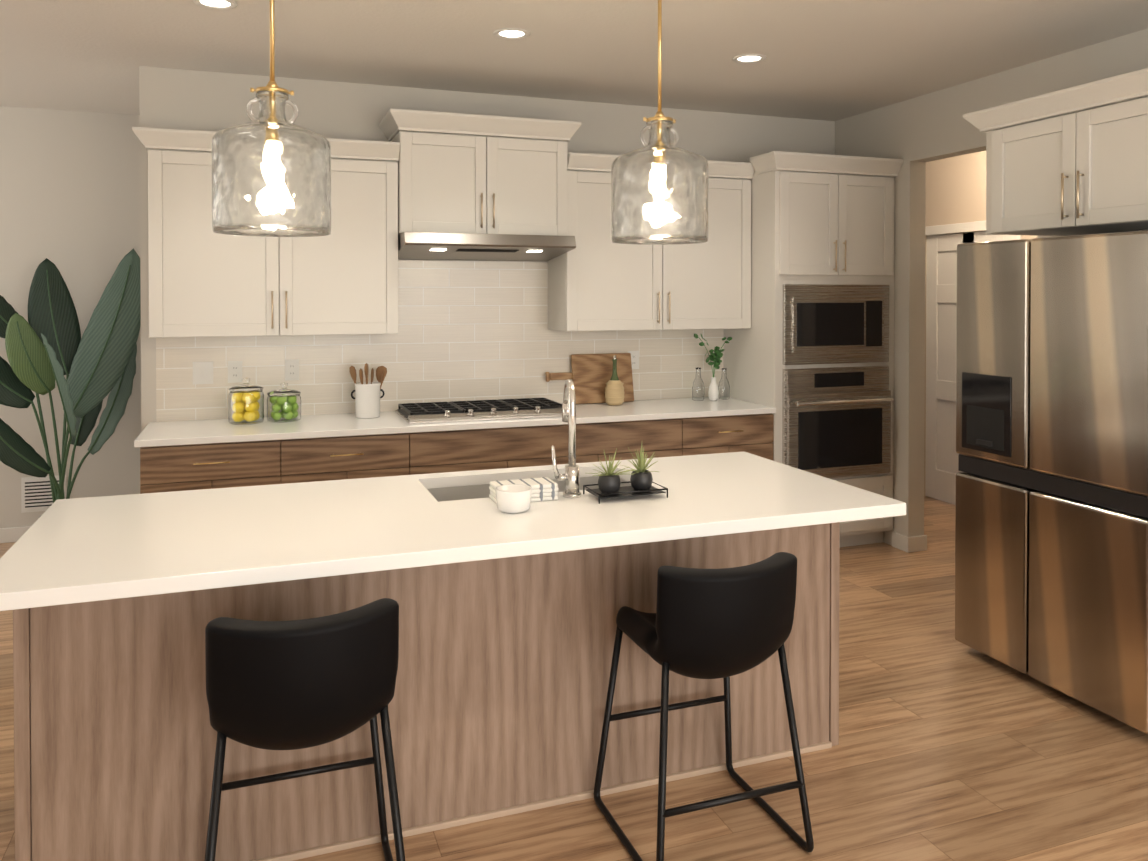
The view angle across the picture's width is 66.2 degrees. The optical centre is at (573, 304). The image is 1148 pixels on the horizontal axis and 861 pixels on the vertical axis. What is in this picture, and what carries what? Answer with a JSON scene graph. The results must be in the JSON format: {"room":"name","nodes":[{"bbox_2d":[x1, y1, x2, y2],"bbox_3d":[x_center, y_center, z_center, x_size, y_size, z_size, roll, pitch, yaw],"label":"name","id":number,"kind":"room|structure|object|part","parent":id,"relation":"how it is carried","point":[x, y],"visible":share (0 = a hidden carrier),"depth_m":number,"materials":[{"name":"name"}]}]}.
{"room":"kitchen","nodes":[
{"label":"kitchen","id":0,"kind":"room"},
{"bbox_2d":[0,106,140,527],"bbox_3d":[-4.321,0.134,5.416,3.304,2.780,0.120,0,1,-20],"label":"wall","id":1,"kind":"structure","parent":0,"point":[70,194],"depth_m":5.72,"materials":[{"name":"grey paint"}]},
{"bbox_2d":[0,526,30,542],"bbox_3d":[-4.241,1.476,5.388,3.184,0.095,0.018,0,1,-20],"label":"baseboard","id":2,"kind":"structure","parent":1,"relation":"attached to","point":[7,535],"depth_m":5.62,"materials":[{"name":"white"}]},
{"bbox_2d":[21,475,66,512],"bbox_3d":[-3.424,1.223,5.685,0.255,0.225,0.012,0,1,-20],"label":"air vent","id":3,"kind":"object","parent":1,"relation":"in","point":[36,494],"visible":0.65,"depth_m":5.67,"materials":[{"name":"white metal"}]},
{"bbox_2d":[139,66,834,431],"bbox_3d":[-0.200,0.133,5.434,4.456,2.780,0.120,0,1,-20],"label":"wall","id":4,"kind":"structure","parent":0,"point":[169,98],"depth_m":5.03,"materials":[{"name":"grey paint"}]},
{"bbox_2d":[156,261,723,421],"bbox_3d":[-0.610,0.194,5.217,3.390,0.896,0.008,0,1,-20],"label":"tile backsplash","id":5,"kind":"structure","parent":4,"relation":"attached to","point":[469,331],"depth_m":5.16,"materials":[{"name":"white tile"}]},
{"bbox_2d":[193,361,212,383],"bbox_3d":[-1.986,0.366,4.711,0.102,0.120,0.008,0,1,-20],"label":"light switch","id":6,"kind":"object","parent":5,"relation":"attached to","point":[202,372],"depth_m":4.71,"materials":[{"name":"white plastic"}]},
{"bbox_2d":[228,361,241,382],"bbox_3d":[-1.836,0.366,4.766,0.074,0.116,0.007,0,1,-20],"label":"outlet","id":7,"kind":"object","parent":5,"relation":"attached to","point":[234,367],"depth_m":4.76,"materials":[{"name":"white plastic"}]},
{"bbox_2d":[285,359,298,380],"bbox_3d":[-1.559,0.363,4.866,0.074,0.116,0.007,0,1,-20],"label":"outlet","id":8,"kind":"object","parent":5,"relation":"attached to","point":[291,365],"depth_m":4.86,"materials":[{"name":"white plastic"}]},
{"bbox_2d":[628,351,638,368],"bbox_3d":[0.378,0.351,5.569,0.076,0.116,0.007,0,1,-20],"label":"outlet","id":9,"kind":"object","parent":5,"relation":"attached to","point":[634,354],"depth_m":5.57,"materials":[{"name":"white plastic"}]},
{"bbox_2d":[132,127,754,337],"bbox_3d":[-0.569,-0.353,5.008,3.448,1.018,0.413,0,1,-20],"label":"upper cabinets","id":10,"kind":"object","parent":4,"relation":"attached to","point":[205,280],"depth_m":4.66,"materials":[{"name":"white wood"}]},
{"bbox_2d":[379,108,580,235],"bbox_3d":[-0.536,-0.709,5.000,1.069,0.645,0.443,0,1,-20],"label":"upper cabinet","id":11,"kind":"object","parent":4,"relation":"attached to","point":[472,173],"visible":0.81,"depth_m":4.83,"materials":[{"name":"white wood"}]},
{"bbox_2d":[398,232,575,260],"bbox_3d":[-0.520,-0.320,4.960,0.945,0.125,0.521,0,1,-20],"label":"range hood","id":12,"kind":"object","parent":11,"relation":"attached to","point":[455,246],"visible":0.9,"depth_m":4.80,"materials":[{"name":"silver metal"}]},
{"bbox_2d":[0,497,1147,860],"bbox_3d":[0.400,1.588,2.562,10.220,0.060,11.200,0,1,-20],"label":"floor","id":13,"kind":"structure","parent":0,"point":[948,747],"depth_m":2.87,"materials":[{"name":"brown wood"}]},
{"bbox_2d":[0,248,140,517],"bbox_3d":[-3.108,0.589,5.251,0.973,1.873,0.643,0,1,-20],"label":"floor plant","id":14,"kind":"object","parent":13,"relation":"on","point":[46,345],"visible":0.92,"depth_m":5.37,"materials":[{"name":"green plant"}]},
{"bbox_2d":[140,441,285,493],"bbox_3d":[-1.822,1.095,4.467,0.619,0.880,0.608,0,1,-20],"label":"base cabinet","id":15,"kind":"object","parent":13,"relation":"on","point":[170,468],"depth_m":4.18,"materials":[{"name":"brown wood"}]},
{"bbox_2d":[134,397,775,448],"bbox_3d":[-0.517,0.631,4.917,3.423,0.033,0.625,0,1,-20],"label":"countertop","id":16,"kind":"structure","parent":15,"relation":"on","point":[155,435],"depth_m":4.65,"materials":[{"name":"white stone"}]},
{"bbox_2d":[228,378,263,424],"bbox_3d":[-1.707,0.500,4.582,0.175,0.236,0.175,0,1,-20],"label":"lemon jar","id":17,"kind":"object","parent":16,"relation":"on","point":[246,403],"visible":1,"depth_m":4.51,"materials":[{"name":"clear glass"}]},
{"bbox_3d":[-1.707,0.414,4.581,0.172,0.066,0.172,0,1,-20],"label":"lid","id":18,"kind":"part","parent":17,"relation":"part of","materials":[{"name":"clear glass"}]},
{"bbox_2d":[267,383,300,422],"bbox_3d":[-1.537,0.515,4.665,0.175,0.204,0.175,0,1,-20],"label":"jar","id":19,"kind":"object","parent":16,"relation":"on","point":[284,404],"visible":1,"depth_m":4.60,"materials":[{"name":"clear glass"}]},
{"bbox_3d":[-1.537,0.447,4.665,0.172,0.066,0.172,0,1,-20],"label":"lid","id":20,"kind":"part","parent":19,"relation":"part of","materials":[{"name":"clear glass"}]},
{"bbox_2d":[349,363,386,417],"bbox_3d":[-1.122,0.465,4.819,0.202,0.301,0.190,0,1,-20],"label":"utensil crock","id":21,"kind":"object","parent":16,"relation":"on","point":[367,397],"visible":1,"depth_m":4.76,"materials":[{"name":"white ceramic"}]},
{"bbox_2d":[395,398,561,423],"bbox_3d":[-0.508,0.584,4.936,0.910,0.060,0.505,0,1,-20],"label":"cooktop","id":22,"kind":"object","parent":16,"relation":"in","point":[523,408],"depth_m":4.80,"materials":[{"name":"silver metal"}]},
{"bbox_2d":[545,353,633,403],"bbox_3d":[0.098,0.457,5.419,0.570,0.300,0.075,0,1,-20],"label":"cutting board","id":23,"kind":"object","parent":16,"relation":"on","point":[590,375],"visible":0.9,"depth_m":5.42,"materials":[{"name":"brown wood"}]},
{"bbox_2d":[605,355,624,405],"bbox_3d":[0.247,0.459,5.344,0.124,0.300,0.124,0,1,-20],"label":"oil bottle","id":24,"kind":"object","parent":16,"relation":"on","point":[614,392],"visible":1,"depth_m":5.31,"materials":[{"name":"beige wicker"}]},
{"bbox_2d":[692,368,704,400],"bbox_3d":[0.784,0.503,5.550,0.078,0.207,0.078,0,1,-29],"label":"glass vase","id":25,"kind":"object","parent":16,"relation":"on","point":[698,388],"depth_m":5.52,"materials":[{"name":"clear glass"}]},
{"bbox_2d":[708,377,718,400],"bbox_3d":[0.882,0.534,5.565,0.068,0.146,0.068,0,1,-20],"label":"ceramic vase","id":26,"kind":"object","parent":16,"relation":"on","point":[713,392],"visible":1,"depth_m":5.54,"materials":[{"name":"white ceramic"}]},
{"bbox_2d":[694,334,731,376],"bbox_3d":[0.877,0.334,5.572,0.249,0.305,0.077,0,1,-20],"label":"sprig","id":27,"kind":"object","parent":26,"relation":"in","point":[716,356],"visible":1,"depth_m":5.57,"materials":[{"name":"green plant"}]},
{"bbox_2d":[718,368,729,399],"bbox_3d":[0.959,0.507,5.625,0.074,0.196,0.074,0,1,-29],"label":"glass vase","id":28,"kind":"object","parent":16,"relation":"on","point":[724,387],"depth_m":5.60,"materials":[{"name":"clear glass"}]},
{"bbox_2d":[204,598,404,860],"bbox_3d":[-0.683,1.137,2.215,0.495,0.845,0.502,0,1,-20],"label":"stool","id":29,"kind":"object","parent":13,"relation":"on","point":[291,684],"visible":1,"depth_m":2.00,"materials":[{"name":"black leather"}]},
{"bbox_3d":[-0.684,0.892,2.215,0.460,0.363,0.513,0,1,-20],"label":"seat","id":30,"kind":"part","parent":29,"relation":"part of","materials":[{"name":"black leather"}]},
{"bbox_3d":[-0.688,1.264,2.230,0.495,0.593,0.472,0,1,-20],"label":"frame","id":31,"kind":"part","parent":29,"relation":"part of","materials":[{"name":"black metal"}]},
{"bbox_2d":[282,433,413,483],"bbox_3d":[-1.237,1.093,4.679,0.626,0.880,0.608,0,1,-20],"label":"base cabinet","id":32,"kind":"object","parent":13,"relation":"on","point":[319,458],"depth_m":4.39,"materials":[{"name":"brown wood"}]},
{"bbox_2d":[13,523,839,860],"bbox_3d":[-0.355,1.114,2.966,2.508,0.879,0.658,0,1,-20],"label":"kitchen island","id":33,"kind":"object","parent":13,"relation":"on","point":[496,705],"depth_m":2.60,"materials":[{"name":"brown wood"}]},
{"bbox_2d":[0,452,905,610],"bbox_3d":[-0.310,0.655,2.836,2.564,0.040,0.984,0,1,-20],"label":"island countertop","id":34,"kind":"structure","parent":33,"relation":"on","point":[103,549],"depth_m":2.56,"materials":[{"name":"white stone"}]},
{"bbox_2d":[495,484,531,512],"bbox_3d":[-0.186,0.601,2.715,0.112,0.068,0.112,0,1,-20],"label":"bowl","id":35,"kind":"object","parent":34,"relation":"on","point":[513,498],"visible":1,"depth_m":2.67,"materials":[{"name":"white ceramic"}]},
{"bbox_2d":[489,477,557,502],"bbox_3d":[-0.164,0.606,2.867,0.205,0.054,0.111,0,1,-20],"label":"folded towel","id":36,"kind":"object","parent":34,"relation":"on","point":[544,488],"visible":0.69,"depth_m":2.84,"materials":[{"name":"white fabric"}]},
{"bbox_2d":[436,471,627,498],"bbox_3d":[-0.142,0.772,3.137,0.768,0.226,0.378,0,1,-20],"label":"sink","id":37,"kind":"object","parent":34,"relation":"in","point":[449,490],"depth_m":3.25,"materials":[{"name":"silver metal"}]},
{"bbox_2d":[548,379,587,498],"bbox_3d":[-0.042,0.443,2.964,0.123,0.380,0.193,0,1,-20],"label":"faucet","id":38,"kind":"object","parent":34,"relation":"on","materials":[{"name":"silver metal"}]},
{"bbox_2d":[583,445,667,503],"bbox_3d":[0.161,0.544,2.916,0.272,0.176,0.201,0,1,-20],"label":"potted plant","id":39,"kind":"object","parent":34,"relation":"on","point":[610,482],"visible":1,"depth_m":2.89,"materials":[{"name":"black ceramic"}]},
{"bbox_3d":[0.116,0.586,2.885,0.076,0.060,0.076,0,1,-20],"label":"pot","id":40,"kind":"part","parent":39,"relation":"part of","materials":[{"name":"grey ceramic"}]},
{"bbox_3d":[0.169,0.617,2.908,0.244,0.030,0.145,0,1,-20],"label":"frame","id":41,"kind":"part","parent":39,"relation":"part of","materials":[{"name":"black metal"}]},
{"bbox_3d":[0.225,0.586,2.936,0.076,0.060,0.076,0,1,-20],"label":"pot","id":42,"kind":"part","parent":39,"relation":"part of","materials":[{"name":"grey ceramic"}]},
{"bbox_2d":[414,429,509,474],"bbox_3d":[-0.700,1.091,4.874,0.517,0.880,0.608,0,1,-20],"label":"base cabinet","id":43,"kind":"object","parent":13,"relation":"on","point":[430,437],"depth_m":4.59,"materials":[{"name":"brown wood"}]},
{"bbox_2d":[510,425,601,467],"bbox_3d":[-0.214,1.088,5.051,0.517,0.880,0.608,0,1,-20],"label":"base cabinet","id":44,"kind":"object","parent":13,"relation":"on","point":[528,447],"depth_m":4.76,"materials":[{"name":"brown wood"}]},
{"bbox_2d":[602,417,685,460],"bbox_3d":[0.272,1.086,5.227,0.516,0.880,0.608,0,1,-20],"label":"base cabinet","id":45,"kind":"object","parent":13,"relation":"on","point":[664,438],"depth_m":4.94,"materials":[{"name":"brown wood"}]},
{"bbox_2d":[593,552,813,860],"bbox_3d":[0.374,1.133,2.599,0.495,0.845,0.502,0,1,-20],"label":"stool","id":46,"kind":"object","parent":13,"relation":"on","point":[725,624],"visible":1,"depth_m":2.39,"materials":[{"name":"black leather"}]},
{"bbox_3d":[0.373,0.887,2.599,0.460,0.363,0.513,0,1,-20],"label":"seat","id":47,"kind":"part","parent":46,"relation":"part of","materials":[{"name":"black leather"}]},
{"bbox_2d":[686,413,773,459],"bbox_3d":[0.800,1.084,5.419,0.608,0.880,0.608,0,1,-20],"label":"base cabinet","id":48,"kind":"object","parent":13,"relation":"on","point":[754,435],"depth_m":5.13,"materials":[{"name":"brown wood"}]},
{"bbox_2d":[724,151,902,546],"bbox_3d":[1.487,0.311,5.601,0.929,2.420,0.716,0,1,-20],"label":"tall cabinet","id":49,"kind":"object","parent":13,"relation":"on","point":[809,355],"visible":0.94,"depth_m":5.34,"materials":[{"name":"white wood"}]},
{"bbox_2d":[783,284,888,364],"bbox_3d":[1.555,0.117,5.498,0.759,0.480,0.336,0,1,-20],"label":"microwave","id":50,"kind":"object","parent":49,"relation":"in","point":[824,324],"depth_m":5.34,"materials":[{"name":"silver metal"}]},
{"bbox_2d":[782,366,892,477],"bbox_3d":[1.542,0.717,5.542,0.759,0.670,0.558,0,1,-20],"label":"wall oven","id":51,"kind":"object","parent":49,"relation":"in","point":[836,420],"depth_m":5.33,"materials":[{"name":"silver metal"}]},
{"bbox_2d":[955,230,1147,733],"bbox_3d":[2.232,0.637,3.626,0.842,1.815,0.908,0,1,-20],"label":"fridge","id":52,"kind":"object","parent":13,"relation":"on","point":[1051,555],"visible":1,"depth_m":3.41,"materials":[{"name":"grey metal"}]},
{"bbox_2d":[0,0,1147,120],"bbox_3d":[0.400,-1.262,2.528,10.220,0.080,11.200,0,1,-20],"label":"ceiling","id":53,"kind":"structure","parent":0,"point":[831,60],"depth_m":4.22,"materials":[{"name":"white paint"}]},
{"bbox_2d":[193,0,237,9],"bbox_3d":[-1.465,-1.232,3.596,0.169,0.006,0.169,0,1,-29],"label":"recessed light","id":54,"kind":"object","parent":53,"relation":"in","point":[211,4],"depth_m":3.61,"materials":[{"name":"white"}]},
{"bbox_2d":[212,0,330,236],"bbox_3d":[-0.894,-0.716,2.607,0.335,1.010,0.335,0,1,-20],"label":"pendant light","id":55,"kind":"object","parent":53,"relation":"hanging from","point":[271,170],"visible":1,"depth_m":2.48,"materials":[{"name":"clear glass"}]},
{"bbox_3d":[-0.894,-0.417,2.611,0.335,0.412,0.335,0,1,-20],"label":"lamp shade","id":56,"kind":"part","parent":55,"relation":"part of","materials":[{"name":"clear glass"}]},
{"bbox_2d":[493,28,529,39],"bbox_3d":[-0.285,-1.237,4.024,0.169,0.006,0.169,0,1,-29],"label":"recessed light","id":57,"kind":"object","parent":53,"relation":"in","point":[511,33],"depth_m":4.02,"materials":[{"name":"white"}]},
{"bbox_2d":[611,0,708,244],"bbox_3d":[0.296,-0.721,3.039,0.335,1.010,0.335,0,1,-20],"label":"pendant light","id":58,"kind":"object","parent":53,"relation":"hanging from","point":[659,187],"visible":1,"depth_m":2.91,"materials":[{"name":"clear glass"}]},
{"bbox_3d":[0.296,-0.422,3.043,0.335,0.412,0.335,0,1,-20],"label":"lamp shade","id":59,"kind":"part","parent":58,"relation":"part of","materials":[{"name":"clear glass"}]},
{"bbox_2d":[732,54,766,62],"bbox_3d":[0.887,-1.242,4.450,0.169,0.006,0.169,0,1,-29],"label":"recessed light","id":60,"kind":"object","parent":53,"relation":"in","point":[744,58],"depth_m":4.45,"materials":[{"name":"white"}]},
{"bbox_2d":[924,151,1036,496],"bbox_3d":[3.180,0.129,5.788,0.120,2.780,5.000,0,1,-20],"label":"wall","id":61,"kind":"structure","parent":0,"point":[955,189],"depth_m":6.57,"materials":[{"name":"beige paint"}]},
{"bbox_2d":[925,221,1021,504],"bbox_3d":[2.897,0.456,6.466,0.083,2.110,1.000,0,1,-20],"label":"door","id":62,"kind":"structure","parent":61,"relation":"attached to","point":[941,463],"depth_m":6.71,"materials":[{"name":"white wood"}]},
{"bbox_2d":[835,28,1147,544],"bbox_3d":[3.282,0.172,2.197,0.120,2.780,8.340,0,1,-20],"label":"wall","id":63,"kind":"structure","parent":0,"point":[915,134],"depth_m":5.41,"materials":[{"name":"grey paint"}]},
{"bbox_2d":[963,68,1147,235],"bbox_3d":[2.315,-0.594,3.651,0.700,0.553,1.130,0,1,-20],"label":"upper cabinet","id":64,"kind":"object","parent":63,"relation":"attached to","point":[1072,161],"visible":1,"depth_m":3.60,"materials":[{"name":"white wood"}]}
]}

